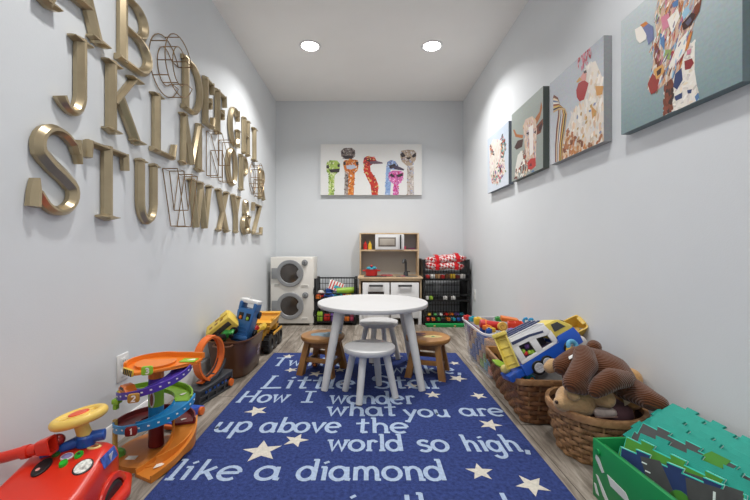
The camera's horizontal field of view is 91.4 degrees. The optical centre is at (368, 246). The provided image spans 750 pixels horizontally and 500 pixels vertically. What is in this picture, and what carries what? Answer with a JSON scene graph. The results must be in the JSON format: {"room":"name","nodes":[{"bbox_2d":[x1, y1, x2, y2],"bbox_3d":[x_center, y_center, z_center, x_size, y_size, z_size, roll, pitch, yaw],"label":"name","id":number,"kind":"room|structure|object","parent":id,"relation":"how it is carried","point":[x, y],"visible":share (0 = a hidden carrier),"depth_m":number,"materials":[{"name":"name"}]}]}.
{"room":"children's room","nodes":[
{"label":"children's room","id":0,"kind":"room"},
{"bbox_2d":[0,0,275,485],"bbox_3d":[-1.185,-0.456,1.442,0.100,2.659,6.085,0,0,0],"label":"wall","id":1,"kind":"structure","parent":0,"point":[80,291],"depth_m":1.58,"materials":[{"name":"paint"}]},
{"bbox_2d":[24,124,82,214],"bbox_3d":[-1.114,-0.274,1.310,0.034,0.322,0.216,0,0,0],"label":"metal letter","id":2,"kind":"object","parent":1,"relation":"attached to","point":[35,197],"visible":1,"depth_m":1.28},
{"bbox_2d":[52,33,94,115],"bbox_3d":[-1.114,-0.655,1.387,0.034,0.318,0.158,0,0,0],"label":"metal letter","id":3,"kind":"object","parent":1,"relation":"attached to","point":[77,106],"visible":1,"depth_m":1.40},
{"bbox_2d":[36,0,111,48],"bbox_3d":[-1.114,-1.000,1.397,0.035,0.341,0.335,0,0,0],"label":"metal letter","id":4,"kind":"object","parent":1,"relation":"attached to","point":[94,35],"visible":1,"depth_m":1.46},
{"bbox_2d":[82,139,129,220],"bbox_3d":[-1.114,-0.270,1.567,0.035,0.318,0.246,0,0,0],"label":"metal letter","id":5,"kind":"object","parent":1,"relation":"attached to","point":[107,153],"visible":0.99,"depth_m":1.55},
{"bbox_2d":[117,352,128,382],"bbox_3d":[-1.130,0.554,1.686,0.010,0.122,0.078,0,0,0],"label":"wall outlet","id":6,"kind":"object","parent":1,"relation":"attached to","point":[122,358],"visible":0.62,"depth_m":1.67,"materials":[{"name":"white plastic"}]},
{"bbox_2d":[101,57,146,145],"bbox_3d":[-1.113,-0.651,1.680,0.035,0.325,0.267,0,0,0],"label":"metal letter","id":7,"kind":"object","parent":1,"relation":"attached to","point":[114,99],"visible":1,"depth_m":1.59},
{"bbox_2d":[114,0,152,76],"bbox_3d":[-1.113,-1.000,1.752,0.035,0.330,0.256,0,0,0],"label":"metal letter","id":8,"kind":"object","parent":1,"relation":"attached to","point":[123,30],"visible":1,"depth_m":1.72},
{"bbox_2d":[134,158,160,223],"bbox_3d":[-1.114,-0.274,1.849,0.035,0.324,0.172,0,0,0],"label":"metal letter","id":9,"kind":"object","parent":1,"relation":"attached to","point":[140,207],"visible":1,"depth_m":1.80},
{"bbox_2d":[96,357,210,443],"bbox_3d":[-1.128,0.829,1.442,0.014,0.090,6.085,0,0,0],"label":"baseboard","id":10,"kind":"structure","parent":1,"relation":"attached to","point":[189,379],"depth_m":2.08,"materials":[{"name":"paint"}]},
{"bbox_2d":[149,91,176,159],"bbox_3d":[-1.114,-0.653,1.995,0.034,0.321,0.222,0,0,0],"label":"metal letter","id":11,"kind":"object","parent":1,"relation":"attached to","point":[156,98],"visible":1,"depth_m":1.92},
{"bbox_2d":[149,33,192,97],"bbox_3d":[-1.088,-1.000,2.028,0.088,0.328,0.296,0,0,0],"label":"wire letter","id":12,"kind":"object","parent":1,"relation":"attached to","point":[166,38],"visible":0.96,"depth_m":2.00,"materials":[{"name":"brown metal"}]},
{"bbox_2d":[162,168,197,226],"bbox_3d":[-1.088,-0.274,2.124,0.088,0.317,0.240,0,0,0],"label":"wire letter","id":13,"kind":"object","parent":1,"relation":"attached to","point":[184,174],"visible":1,"depth_m":2.11,"materials":[{"name":"brown metal"}]},
{"bbox_2d":[177,112,204,172],"bbox_3d":[-1.113,-0.651,2.311,0.036,0.325,0.290,0,0,0],"label":"metal letter","id":14,"kind":"object","parent":1,"relation":"attached to","point":[191,150],"visible":1,"depth_m":2.27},
{"bbox_2d":[180,53,202,114],"bbox_3d":[-1.114,-1.000,2.326,0.034,0.326,0.251,0,0,0],"label":"metal letter","id":15,"kind":"object","parent":1,"relation":"attached to","point":[185,105],"visible":0.98,"depth_m":2.25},
{"bbox_2d":[186,178,213,228],"bbox_3d":[-1.113,-0.280,2.435,0.035,0.314,0.326,0,0,0],"label":"metal letter","id":16,"kind":"object","parent":1,"relation":"attached to","point":[201,211],"visible":0.95,"depth_m":2.41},
{"bbox_2d":[202,75,215,129],"bbox_3d":[-1.113,-1.000,2.555,0.035,0.326,0.144,0,0,0],"label":"metal letter","id":17,"kind":"object","parent":1,"relation":"attached to","point":[208,86],"visible":1,"depth_m":2.50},
{"bbox_2d":[206,131,233,182],"bbox_3d":[-1.088,-0.651,2.692,0.088,0.316,0.289,0,0,0],"label":"wire letter","id":18,"kind":"object","parent":1,"relation":"attached to","point":[218,150],"visible":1,"depth_m":2.62,"materials":[{"name":"brown metal"}]},
{"bbox_2d":[214,88,226,134],"bbox_3d":[-1.113,-0.996,2.760,0.035,0.332,0.173,0,0,0],"label":"metal letter","id":19,"kind":"object","parent":1,"relation":"attached to","point":[219,114],"visible":0.92,"depth_m":2.70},
{"bbox_2d":[214,188,230,232],"bbox_3d":[-1.113,-0.274,2.802,0.035,0.332,0.237,0,0,0],"label":"metal letter","id":20,"kind":"object","parent":1,"relation":"attached to","point":[222,200],"visible":1,"depth_m":2.77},
{"bbox_2d":[225,148,237,185],"bbox_3d":[-1.115,-0.651,2.992,0.033,0.310,0.213,0,0,0],"label":"metal letter","id":21,"kind":"object","parent":1,"relation":"attached to","point":[229,150],"visible":0.82,"depth_m":2.94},
{"bbox_2d":[228,107,240,148],"bbox_3d":[-1.114,-1.000,3.048,0.034,0.324,0.224,0,0,0],"label":"metal letter","id":22,"kind":"object","parent":1,"relation":"attached to","point":[232,111],"visible":0.95,"depth_m":3.00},
{"bbox_2d":[230,194,240,233],"bbox_3d":[-1.113,-0.274,3.076,0.035,0.327,0.177,0,0,0],"label":"metal letter","id":23,"kind":"object","parent":1,"relation":"attached to","point":[235,200],"visible":1,"depth_m":3.06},
{"bbox_2d":[238,154,248,190],"bbox_3d":[-1.114,-0.648,3.269,0.035,0.319,0.198,0,0,0],"label":"metal letter","id":24,"kind":"object","parent":1,"relation":"attached to","point":[243,162],"visible":1,"depth_m":3.20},
{"bbox_2d":[240,199,250,234],"bbox_3d":[-1.114,-0.268,3.333,0.033,0.322,0.223,0,0,0],"label":"metal letter","id":25,"kind":"object","parent":1,"relation":"attached to","point":[245,220],"visible":1,"depth_m":3.29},
{"bbox_2d":[241,116,250,156],"bbox_3d":[-1.113,-1.000,3.336,0.035,0.338,0.162,0,0,0],"label":"metal letter","id":26,"kind":"object","parent":1,"relation":"attached to","point":[245,123],"visible":1,"depth_m":3.29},
{"bbox_2d":[251,127,257,161],"bbox_3d":[-1.114,-1.000,3.587,0.034,0.338,0.117,0,0,0],"label":"metal letter","id":27,"kind":"object","parent":1,"relation":"attached to","point":[254,130],"visible":1,"depth_m":3.57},
{"bbox_2d":[249,163,263,196],"bbox_3d":[-1.088,-0.650,3.562,0.088,0.315,0.212,0,0,0],"label":"wire letter","id":28,"kind":"object","parent":1,"relation":"attached to","point":[255,177],"visible":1,"depth_m":3.57,"materials":[{"name":"brown metal"}]},
{"bbox_2d":[251,202,262,235],"bbox_3d":[-1.114,-0.274,3.665,0.035,0.315,0.279,0,0,0],"label":"metal letter","id":29,"kind":"object","parent":1,"relation":"attached to","point":[253,204],"visible":1,"depth_m":3.63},
{"bbox_2d":[258,168,265,200],"bbox_3d":[-1.113,-0.648,3.823,0.035,0.319,0.178,0,0,0],"label":"metal letter","id":30,"kind":"object","parent":1,"relation":"attached to","point":[261,173],"visible":0.7,"depth_m":3.76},
{"bbox_2d":[118,318,597,499],"bbox_3d":[0.013,0.924,1.442,2.495,0.100,6.285,0,0,0],"label":"floor","id":31,"kind":"structure","parent":0,"point":[576,476],"depth_m":2.08,"materials":[{"name":"wood"}]},
{"bbox_2d":[0,403,131,499],"bbox_3d":[-0.963,0.696,0.938,0.446,0.357,0.712,0,0,-9],"label":"car","id":32,"kind":"object","parent":31,"relation":"on","point":[80,467],"visible":1,"depth_m":1.09,"materials":[{"name":"red plastic"}]},
{"bbox_2d":[61,453,71,458],"bbox_3d":[-0.920,0.638,1.116,0.028,0.005,0.021,0,0,-9],"label":"print","id":33,"kind":"object","parent":32,"relation":"on","point":[63,455],"depth_m":1.11},
{"bbox_2d":[111,351,204,483],"bbox_3d":[-0.896,0.671,1.544,0.333,0.406,0.330,0,0,19],"label":"toy garage","id":34,"kind":"object","parent":31,"relation":"on","point":[149,456],"visible":0.92,"depth_m":1.53,"materials":[{"name":"orange plastic"}]},
{"bbox_2d":[117,383,136,392],"bbox_3d":[-0.973,0.582,1.480,0.085,0.048,0.053,0,0,36],"label":"toy car","id":35,"kind":"object","parent":34,"relation":"on","point":[129,387],"visible":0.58,"depth_m":1.47,"materials":[{"name":"orange plastic"}]},
{"bbox_2d":[164,405,204,429],"bbox_3d":[-0.923,0.844,1.837,0.100,0.060,0.216,0,0,10],"label":"race car","id":36,"kind":"object","parent":34,"relation":"on","point":[199,409],"visible":0.33,"depth_m":1.88,"materials":[{"name":"blue plastic"}]},
{"bbox_2d":[191,335,233,404],"bbox_3d":[-0.931,0.698,2.150,0.113,0.349,0.313,0,0,13],"label":"track","id":37,"kind":"object","parent":31,"relation":"on","point":[218,380],"visible":0.84,"depth_m":2.13,"materials":[{"name":"orange plastic"}]},
{"bbox_2d":[207,330,263,377],"bbox_3d":[-0.940,0.745,2.620,0.316,0.254,0.585,0,0,0],"label":"bucket","id":38,"kind":"object","parent":31,"relation":"on","point":[242,357],"visible":0.66,"depth_m":2.42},
{"bbox_2d":[211,333,226,341],"bbox_3d":[-1.003,0.604,2.470,0.103,0.057,0.070,0,0,-6],"label":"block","id":39,"kind":"object","parent":38,"relation":"in","point":[222,336],"visible":0.43,"depth_m":2.44,"materials":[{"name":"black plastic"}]},
{"bbox_2d":[221,329,233,341],"bbox_3d":[-0.957,0.606,2.484,0.102,0.109,0.097,0,0,-3],"label":"toy car","id":40,"kind":"object","parent":39,"relation":"on","point":[229,333],"visible":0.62,"depth_m":2.45,"materials":[{"name":"green plastic"}]},
{"bbox_2d":[206,310,238,341],"bbox_3d":[-1.004,0.550,2.526,0.227,0.227,0.159,0,0,-4],"label":"bus","id":41,"kind":"object","parent":38,"relation":"in","point":[227,320],"visible":0.72,"depth_m":2.47,"materials":[{"name":"yellow plastic"}]},
{"bbox_2d":[231,296,261,340],"bbox_3d":[-0.865,0.518,2.597,0.188,0.332,0.161,0,0,7],"label":"bus","id":42,"kind":"object","parent":38,"relation":"in","point":[247,317],"visible":0.84,"depth_m":2.56,"materials":[{"name":"blue plastic"}]},
{"bbox_2d":[255,322,266,332],"bbox_3d":[-0.828,0.627,2.731,0.150,0.110,0.061,0,0,-42],"label":"boat","id":43,"kind":"object","parent":38,"relation":"in","point":[262,326],"visible":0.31,"depth_m":2.73,"materials":[{"name":"yellow plastic"}]},
{"bbox_2d":[256,311,281,353],"bbox_3d":[-0.895,0.734,3.172,0.211,0.293,0.471,0,0,0],"label":"dump truck","id":44,"kind":"object","parent":31,"relation":"on","point":[272,334],"visible":0.59,"depth_m":3.15,"materials":[{"name":"yellow plastic"}]},
{"bbox_2d":[271,256,316,324],"bbox_3d":[-0.846,0.495,4.178,0.478,0.758,0.323,0,0,0],"label":"dryer","id":45,"kind":"object","parent":31,"relation":"on","point":[292,277],"visible":0.91,"depth_m":4.05,"materials":[{"name":"grey plastic"}]},
{"bbox_2d":[313,276,357,324],"bbox_3d":[-0.373,0.615,4.222,0.483,0.519,0.377,0,0,0],"label":"rack","id":46,"kind":"object","parent":31,"relation":"on","point":[317,283],"visible":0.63,"depth_m":4.08,"materials":[{"name":"black plastic"}]},
{"bbox_2d":[317,311,322,320],"bbox_3d":[-0.545,0.781,4.120,0.060,0.106,0.060,0,0,0],"label":"block","id":47,"kind":"object","parent":46,"relation":"in","point":[319,313],"visible":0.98,"depth_m":4.09,"materials":[{"name":"plastic"}]},
{"bbox_2d":[313,287,355,299],"bbox_3d":[-0.373,0.518,4.050,0.475,0.143,0.033,0,0,0],"label":"grille","id":48,"kind":"object","parent":46,"relation":"attached to","point":[314,290],"depth_m":4.05,"materials":[{"name":"black metal"}]},
{"bbox_2d":[313,310,355,321],"bbox_3d":[-0.373,0.768,4.050,0.475,0.143,0.033,0,0,0],"label":"grille","id":49,"kind":"object","parent":46,"relation":"attached to","point":[314,312],"depth_m":4.06,"materials":[{"name":"black metal"}]},
{"bbox_2d":[328,279,344,290],"bbox_3d":[-0.371,0.454,4.199,0.195,0.157,0.050,0,0,0],"label":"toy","id":50,"kind":"object","parent":46,"relation":"in","point":[333,285],"visible":0.81,"depth_m":4.20,"materials":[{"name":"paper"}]},
{"bbox_2d":[336,287,353,292],"bbox_3d":[-0.248,0.493,4.130,0.226,0.079,0.068,0,0,-8],"label":"roll","id":51,"kind":"object","parent":46,"relation":"in","point":[346,289],"visible":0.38,"depth_m":4.10,"materials":[{"name":"plastic"}]},
{"bbox_2d":[144,353,576,499],"bbox_3d":[-0.029,0.866,1.768,1.481,0.014,2.416,0,0,0],"label":"rug","id":52,"kind":"object","parent":31,"relation":"on","point":[281,437],"visible":0.93,"depth_m":1.58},
{"bbox_2d":[296,329,346,379],"bbox_3d":[-0.316,0.732,2.535,0.300,0.256,0.300,0,0,18],"label":"wooden stool","id":53,"kind":"object","parent":52,"relation":"on","point":[318,340],"visible":0.82,"depth_m":2.46,"materials":[{"name":"brown wood"}]},
{"bbox_2d":[342,339,398,405],"bbox_3d":[0.007,0.719,2.130,0.298,0.290,0.298,0,0,-14],"label":"stool","id":54,"kind":"object","parent":52,"relation":"on","point":[364,349],"visible":1,"depth_m":2.07,"materials":[{"name":"white paint"}]},
{"bbox_2d":[318,294,427,391],"bbox_3d":[0.028,0.617,2.480,0.740,0.496,0.740,0,0,0],"label":"table","id":55,"kind":"object","parent":52,"relation":"on","point":[359,304],"visible":0.98,"depth_m":2.23,"materials":[{"name":"white paint"}]},
{"bbox_2d":[360,317,400,363],"bbox_3d":[0.080,0.719,2.846,0.298,0.290,0.298,0,0,-14],"label":"stool","id":56,"kind":"object","parent":52,"relation":"on","point":[375,323],"visible":0.83,"depth_m":2.79,"materials":[{"name":"white paint"}]},
{"bbox_2d":[404,331,449,381],"bbox_3d":[0.404,0.732,2.490,0.300,0.256,0.300,0,0,18],"label":"wooden stool","id":57,"kind":"object","parent":52,"relation":"on","point":[426,340],"visible":0.74,"depth_m":2.40,"materials":[{"name":"brown wood"}]},
{"bbox_2d":[358,233,422,324],"bbox_3d":[0.245,0.355,4.263,0.728,1.038,0.429,0,0,0],"label":"play kitchen","id":58,"kind":"object","parent":31,"relation":"on","point":[388,254],"visible":0.79,"depth_m":4.31,"materials":[{"name":"brown wood"}]},
{"bbox_2d":[362,269,380,275],"bbox_3d":[0.035,0.295,4.190,0.189,0.076,0.148,0,0,34],"label":"pot","id":59,"kind":"object","parent":58,"relation":"on","point":[368,272],"visible":0.92,"depth_m":4.13,"materials":[{"name":"red plastic"}]},
{"bbox_2d":[375,234,403,249],"bbox_3d":[0.249,-0.056,4.370,0.339,0.180,0.186,0,0,0],"label":"microwave","id":60,"kind":"object","parent":58,"relation":"in","point":[382,241],"depth_m":4.30,"materials":[{"name":"white plastic"}]},
{"bbox_2d":[358,274,422,278],"bbox_3d":[0.245,0.350,4.277,0.728,0.022,0.399,0,0,0],"label":"countertop","id":61,"kind":"structure","parent":58,"relation":"on","point":[361,276],"depth_m":4.08,"materials":[{"name":"brown wood"}]},
{"bbox_2d":[402,258,409,275],"bbox_3d":[0.417,0.236,4.227,0.130,0.206,0.069,0,0,-45],"label":"tap","id":62,"kind":"object","parent":58,"relation":"on","point":[405,273],"depth_m":4.23,"materials":[{"name":"grey plastic"}]},
{"bbox_2d":[396,275,417,276],"bbox_3d":[0.435,0.337,4.188,0.250,0.004,0.170,0,0,0],"label":"sink","id":63,"kind":"object","parent":58,"relation":"in","point":[396,275],"depth_m":4.12,"materials":[{"name":"metal"}]},
{"bbox_2d":[419,258,470,324],"bbox_3d":[0.869,0.507,4.222,0.524,0.733,0.377,0,0,0],"label":"rack","id":64,"kind":"object","parent":31,"relation":"on","point":[464,298],"visible":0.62,"depth_m":4.08,"materials":[{"name":"black plastic"}]},
{"bbox_2d":[426,261,463,269],"bbox_3d":[0.855,0.210,4.171,0.440,0.115,0.278,0,0,-3],"label":"bag","id":65,"kind":"object","parent":64,"relation":"in","point":[445,265],"visible":0.76,"depth_m":4.06,"materials":[{"name":"red fabric"}]},
{"bbox_2d":[425,253,466,263],"bbox_3d":[0.876,0.134,4.181,0.458,0.133,0.278,0,0,0],"label":"bag","id":66,"kind":"object","parent":65,"relation":"on","point":[439,259],"visible":0.84,"depth_m":4.07,"materials":[{"name":"red fabric"}]},
{"bbox_2d":[424,267,470,279],"bbox_3d":[0.869,0.296,4.050,0.516,0.136,0.033,0,0,0],"label":"grille","id":67,"kind":"object","parent":64,"relation":"attached to","point":[468,268],"depth_m":4.06,"materials":[{"name":"black metal"}]},
{"bbox_2d":[424,289,470,300],"bbox_3d":[0.869,0.534,4.050,0.516,0.136,0.033,0,0,0],"label":"grille","id":68,"kind":"object","parent":64,"relation":"attached to","point":[468,294],"depth_m":4.06,"materials":[{"name":"black metal"}]},
{"bbox_2d":[424,310,470,321],"bbox_3d":[0.869,0.772,4.050,0.516,0.136,0.033,0,0,0],"label":"grille","id":69,"kind":"object","parent":64,"relation":"attached to","point":[468,311],"depth_m":4.06,"materials":[{"name":"black metal"}]},
{"bbox_2d":[425,323,464,326],"bbox_3d":[0.835,0.859,3.999,0.430,0.029,0.086,0,0,0],"label":"tray","id":70,"kind":"object","parent":31,"relation":"on","point":[427,324],"visible":1,"depth_m":3.97,"materials":[{"name":"green plastic"}]},
{"bbox_2d":[462,317,494,336],"bbox_3d":[0.945,0.720,2.670,0.400,0.302,0.636,0,0,0],"label":"tote","id":71,"kind":"object","parent":31,"relation":"on","point":[486,318],"visible":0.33,"depth_m":2.68,"materials":[{"name":"white plastic"}]},
{"bbox_2d":[474,317,481,324],"bbox_3d":[0.808,0.545,2.700,0.050,0.056,0.050,0,0,-5],"label":"block","id":72,"kind":"object","parent":71,"relation":"in","point":[476,319],"visible":0.76,"depth_m":2.68,"materials":[{"name":"yellow plastic"}]},
{"bbox_2d":[480,335,490,344],"bbox_3d":[0.814,0.643,2.541,0.058,0.058,0.070,0,0,1],"label":"block","id":73,"kind":"object","parent":71,"relation":"in","point":[482,337],"visible":0.5,"depth_m":2.52,"materials":[{"name":"blue plastic"}]},
{"bbox_2d":[479,320,498,330],"bbox_3d":[0.851,0.548,2.561,0.145,0.074,0.064,0,0,6],"label":"tube","id":74,"kind":"object","parent":71,"relation":"on","point":[493,324],"visible":0.55,"depth_m":2.54,"materials":[{"name":"red plastic"}]},
{"bbox_2d":[484,337,495,346],"bbox_3d":[0.814,0.643,2.455,0.058,0.058,0.070,0,0,0],"label":"block","id":75,"kind":"object","parent":71,"relation":"in","point":[488,341],"visible":0.79,"depth_m":2.42,"materials":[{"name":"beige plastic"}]},
{"bbox_2d":[497,322,507,330],"bbox_3d":[0.892,0.532,2.440,0.062,0.065,0.043,0,0,0],"label":"wheel","id":76,"kind":"object","parent":71,"relation":"in","point":[502,326],"visible":0.97,"depth_m":2.43,"materials":[{"name":"yellow plastic"}]},
{"bbox_2d":[500,315,518,321],"bbox_3d":[1.038,0.537,2.700,0.122,0.045,0.090,0,0,12],"label":"block","id":77,"kind":"object","parent":71,"relation":"in","point":[502,318],"visible":0.74,"depth_m":2.67,"materials":[{"name":"orange plastic"}]},
{"bbox_2d":[507,321,522,327],"bbox_3d":[1.003,0.541,2.500,0.096,0.055,0.076,-2,0,14],"label":"car","id":78,"kind":"object","parent":71,"relation":"in","point":[511,324],"visible":0.48,"depth_m":2.47,"materials":[{"name":"plastic"}]},
{"bbox_2d":[485,347,562,423],"bbox_3d":[0.935,0.755,2.045,0.432,0.233,0.622,0,0,4],"label":"basket","id":79,"kind":"object","parent":31,"relation":"on","point":[526,397],"visible":0.41,"depth_m":1.79,"materials":[{"name":"wicker"}]},
{"bbox_2d":[486,346,501,358],"bbox_3d":[0.800,0.674,2.335,0.100,0.080,0.020,0,0,0],"label":"block","id":80,"kind":"object","parent":79,"relation":"in","point":[494,349],"visible":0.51,"depth_m":2.33,"materials":[{"name":"brown wood"}]},
{"bbox_2d":[520,374,534,378],"bbox_3d":[0.791,0.646,1.831,0.075,0.045,0.048,0,0,17],"label":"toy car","id":81,"kind":"object","parent":79,"relation":"in","point":[531,376],"visible":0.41,"depth_m":1.81,"materials":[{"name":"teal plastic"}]},
{"bbox_2d":[500,320,582,382],"bbox_3d":[0.872,0.526,1.865,0.382,0.322,0.200,0,0,-3],"label":"toy camper","id":82,"kind":"object","parent":79,"relation":"in","point":[533,343],"visible":0.78,"depth_m":1.81,"materials":[{"name":"blue plastic"}]},
{"bbox_2d":[492,359,504,367],"bbox_3d":[0.696,0.614,1.894,0.112,0.052,0.034,0,0,18],"label":"toy leaf","id":83,"kind":"object","parent":82,"relation":"on","point":[496,362],"visible":0.51,"depth_m":1.90,"materials":[{"name":"plastic"}]},
{"bbox_2d":[500,365,510,372],"bbox_3d":[0.696,0.622,1.860,0.050,0.040,0.045,0,0,0],"label":"egg","id":84,"kind":"object","parent":82,"relation":"on","point":[503,369],"visible":0.7,"depth_m":1.84,"materials":[{"name":"yellow plastic"}]},
{"bbox_2d":[492,331,519,369],"bbox_3d":[0.670,0.502,1.782,0.060,0.181,0.144,0,0,-34],"label":"slide","id":85,"kind":"object","parent":82,"relation":"attached to","point":[507,353],"visible":1,"depth_m":1.78,"materials":[{"name":"yellow plastic"}]},
{"bbox_2d":[566,339,578,347],"bbox_3d":[0.981,0.477,1.760,0.062,0.063,0.035,0,0,-8],"label":"ring","id":86,"kind":"object","parent":82,"relation":"attached to","point":[569,342],"visible":0.61,"depth_m":1.76,"materials":[{"name":"blue plastic"}]},
{"bbox_2d":[563,315,587,335],"bbox_3d":[1.106,0.442,1.986,0.135,0.138,0.113,0,0,6],"label":"bin","id":87,"kind":"object","parent":82,"relation":"on","point":[577,322],"visible":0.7,"depth_m":2.00,"materials":[{"name":"yellow plastic"}]},
{"bbox_2d":[579,336,586,344],"bbox_3d":[1.080,0.505,1.890,0.090,0.090,0.080,0,0,0],"label":"ball","id":88,"kind":"object","parent":82,"relation":"on","point":[582,337],"visible":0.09,"depth_m":1.86,"materials":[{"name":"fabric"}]},
{"bbox_2d":[532,372,561,379],"bbox_3d":[0.917,0.665,1.860,0.182,0.125,0.094,0,0,6],"label":"cardboard panel","id":89,"kind":"object","parent":79,"relation":"in","point":[546,376],"visible":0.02,"depth_m":1.86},
{"bbox_2d":[545,386,649,465],"bbox_3d":[0.967,0.768,1.570,0.389,0.208,0.389,0,0,0],"label":"round basket","id":90,"kind":"object","parent":31,"relation":"on","point":[574,433],"visible":0.44,"depth_m":1.46,"materials":[{"name":"brown wicker"}]},
{"bbox_2d":[553,386,615,415],"bbox_3d":[0.906,0.659,1.538,0.304,0.192,0.201,0,0,0],"label":"plush bear","id":91,"kind":"object","parent":90,"relation":"in","point":[564,401],"visible":0.56,"depth_m":1.47},
{"bbox_2d":[593,407,617,417],"bbox_3d":[0.944,0.661,1.460,0.084,0.037,0.040,0,0,10],"label":"shoe","id":92,"kind":"object","parent":90,"relation":"in","point":[599,412],"visible":0.96,"depth_m":1.45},
{"bbox_2d":[590,399,634,420],"bbox_3d":[1.000,0.694,1.550,0.200,0.100,0.180,0,0,0],"label":"cushion","id":93,"kind":"object","parent":90,"relation":"in","point":[623,412],"visible":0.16,"depth_m":1.48,"materials":[{"name":"fabric"}]},
{"bbox_2d":[543,340,668,410],"bbox_3d":[0.935,0.532,1.495,0.324,0.241,0.366,0,0,-7],"label":"plush dog","id":94,"kind":"object","parent":93,"relation":"on","point":[586,369],"visible":0.99,"depth_m":1.44},
{"bbox_2d":[616,368,642,410],"bbox_3d":[1.107,0.600,1.550,0.098,0.182,0.098,0,0,0],"label":"plush bear","id":95,"kind":"object","parent":90,"relation":"in","point":[634,407],"visible":0.24,"depth_m":1.52},
{"bbox_2d":[593,437,676,499],"bbox_3d":[0.965,0.772,1.044,0.333,0.201,0.512,0,0,-3],"label":"box","id":96,"kind":"object","parent":31,"relation":"on","point":[614,477],"visible":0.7,"depth_m":1.18,"materials":[{"name":"green plastic"}]},
{"bbox_2d":[594,455,628,499],"bbox_3d":[0.798,0.794,1.107,0.002,0.151,0.345,0,0,-3],"label":"print","id":97,"kind":"object","parent":96,"relation":"attached to","point":[613,484],"depth_m":1.20},
{"bbox_2d":[620,447,745,499],"bbox_3d":[0.878,0.741,1.053,0.065,0.233,0.366,0,0,-17],"label":"tile","id":98,"kind":"structure","parent":96,"relation":"in","point":[672,478],"depth_m":1.05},
{"bbox_2d":[618,437,747,499],"bbox_3d":[0.895,0.732,1.082,0.087,0.215,0.361,0,0,-14],"label":"tile","id":99,"kind":"structure","parent":96,"relation":"in","point":[630,444],"depth_m":1.10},
{"bbox_2d":[623,403,749,444],"bbox_3d":[1.014,0.628,1.162,0.209,0.136,0.356,0,0,0],"label":"tile","id":100,"kind":"structure","parent":96,"relation":"in","point":[672,408],"depth_m":1.28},
{"bbox_2d":[631,423,749,480],"bbox_3d":[0.933,0.693,1.103,0.132,0.199,0.357,0,0,-9],"label":"tile","id":101,"kind":"structure","parent":96,"relation":"in","point":[711,457],"depth_m":1.13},
{"bbox_2d":[640,411,741,456],"bbox_3d":[0.967,0.663,1.131,0.173,0.175,0.358,0,0,-3],"label":"tile","id":102,"kind":"structure","parent":96,"relation":"in","point":[658,416],"depth_m":1.22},
{"bbox_2d":[638,433,749,499],"bbox_3d":[0.919,0.705,1.062,0.110,0.217,0.363,0,0,-13],"label":"tile","id":103,"kind":"structure","parent":96,"relation":"in","point":[734,478],"depth_m":1.05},
{"bbox_2d":[655,421,749,476],"bbox_3d":[0.959,0.668,1.074,0.153,0.194,0.361,0,0,-9],"label":"tile","id":104,"kind":"structure","parent":96,"relation":"in","point":[680,433],"depth_m":1.09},
{"bbox_2d":[670,412,749,455],"bbox_3d":[1.000,0.636,1.098,0.192,0.161,0.358,0,0,-5],"label":"tile","id":105,"kind":"structure","parent":96,"relation":"in","point":[727,439],"depth_m":1.12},
{"bbox_2d":[276,101,462,310],"bbox_3d":[0.013,-0.456,4.535,2.495,2.659,0.100,0,0,0],"label":"wall","id":106,"kind":"structure","parent":0,"point":[308,223],"depth_m":4.49,"materials":[{"name":"paint"}]},
{"bbox_2d":[321,144,421,195],"bbox_3d":[0.033,-0.935,4.461,1.226,0.616,0.048,0,0,0],"label":"canvas painting","id":107,"kind":"object","parent":106,"relation":"attached to","point":[346,169],"visible":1,"depth_m":4.44,"materials":[{"name":"fabric"}]},
{"bbox_2d":[323,312,459,317],"bbox_3d":[0.013,0.829,4.478,2.267,0.090,0.014,0,0,0],"label":"baseboard","id":108,"kind":"structure","parent":106,"relation":"attached to","point":[323,312],"depth_m":4.47,"materials":[{"name":"paint"}]},
{"bbox_2d":[212,0,527,100],"bbox_3d":[0.013,-1.835,1.442,2.495,0.100,6.285,0,0,0],"label":"ceiling","id":109,"kind":"structure","parent":0,"point":[371,50],"depth_m":3.20,"materials":[{"name":"paint"}]},
{"bbox_2d":[299,40,320,51],"bbox_3d":[-0.520,-1.776,3.255,0.198,0.017,0.198,0,0,0],"label":"recessed light","id":110,"kind":"object","parent":109,"relation":"in","point":[306,45],"visible":1,"depth_m":3.23,"materials":[{"name":"plastic"}]},
{"bbox_2d":[421,40,442,51],"bbox_3d":[0.565,-1.776,3.255,0.198,0.017,0.198,0,0,0],"label":"recessed light","id":111,"kind":"object","parent":109,"relation":"in","point":[430,45],"visible":1,"depth_m":3.23,"materials":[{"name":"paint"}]},
{"bbox_2d":[463,0,749,437],"bbox_3d":[1.210,-0.456,1.442,0.100,2.659,6.085,0,0,0],"label":"wall","id":112,"kind":"structure","parent":0,"point":[642,236],"depth_m":1.67,"materials":[{"name":"paint"}]},
{"bbox_2d":[488,121,513,193],"bbox_3d":[1.139,-0.753,3.183,0.041,0.506,0.515,0,0,0],"label":"canvas painting","id":113,"kind":"object","parent":112,"relation":"attached to","point":[500,142],"visible":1,"depth_m":3.10,"materials":[{"name":"fabric"}]},
{"bbox_2d":[512,86,548,181],"bbox_3d":[1.139,-0.768,2.604,0.041,0.524,0.514,0,0,0],"label":"canvas painting","id":114,"kind":"object","parent":112,"relation":"attached to","point":[530,122],"visible":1,"depth_m":2.51,"materials":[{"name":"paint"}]},
{"bbox_2d":[550,35,611,164],"bbox_3d":[1.139,-0.754,1.999,0.041,0.504,0.514,0,0,0],"label":"canvas painting","id":115,"kind":"object","parent":112,"relation":"attached to","point":[581,95],"visible":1,"depth_m":1.91,"materials":[{"name":"fabric"}]},
{"bbox_2d":[621,0,749,134],"bbox_3d":[1.139,-0.748,1.359,0.042,0.503,0.526,0,0,0],"label":"canvas painting","id":116,"kind":"object","parent":112,"relation":"attached to","point":[678,56],"visible":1,"depth_m":1.32,"materials":[{"name":"fabric"}]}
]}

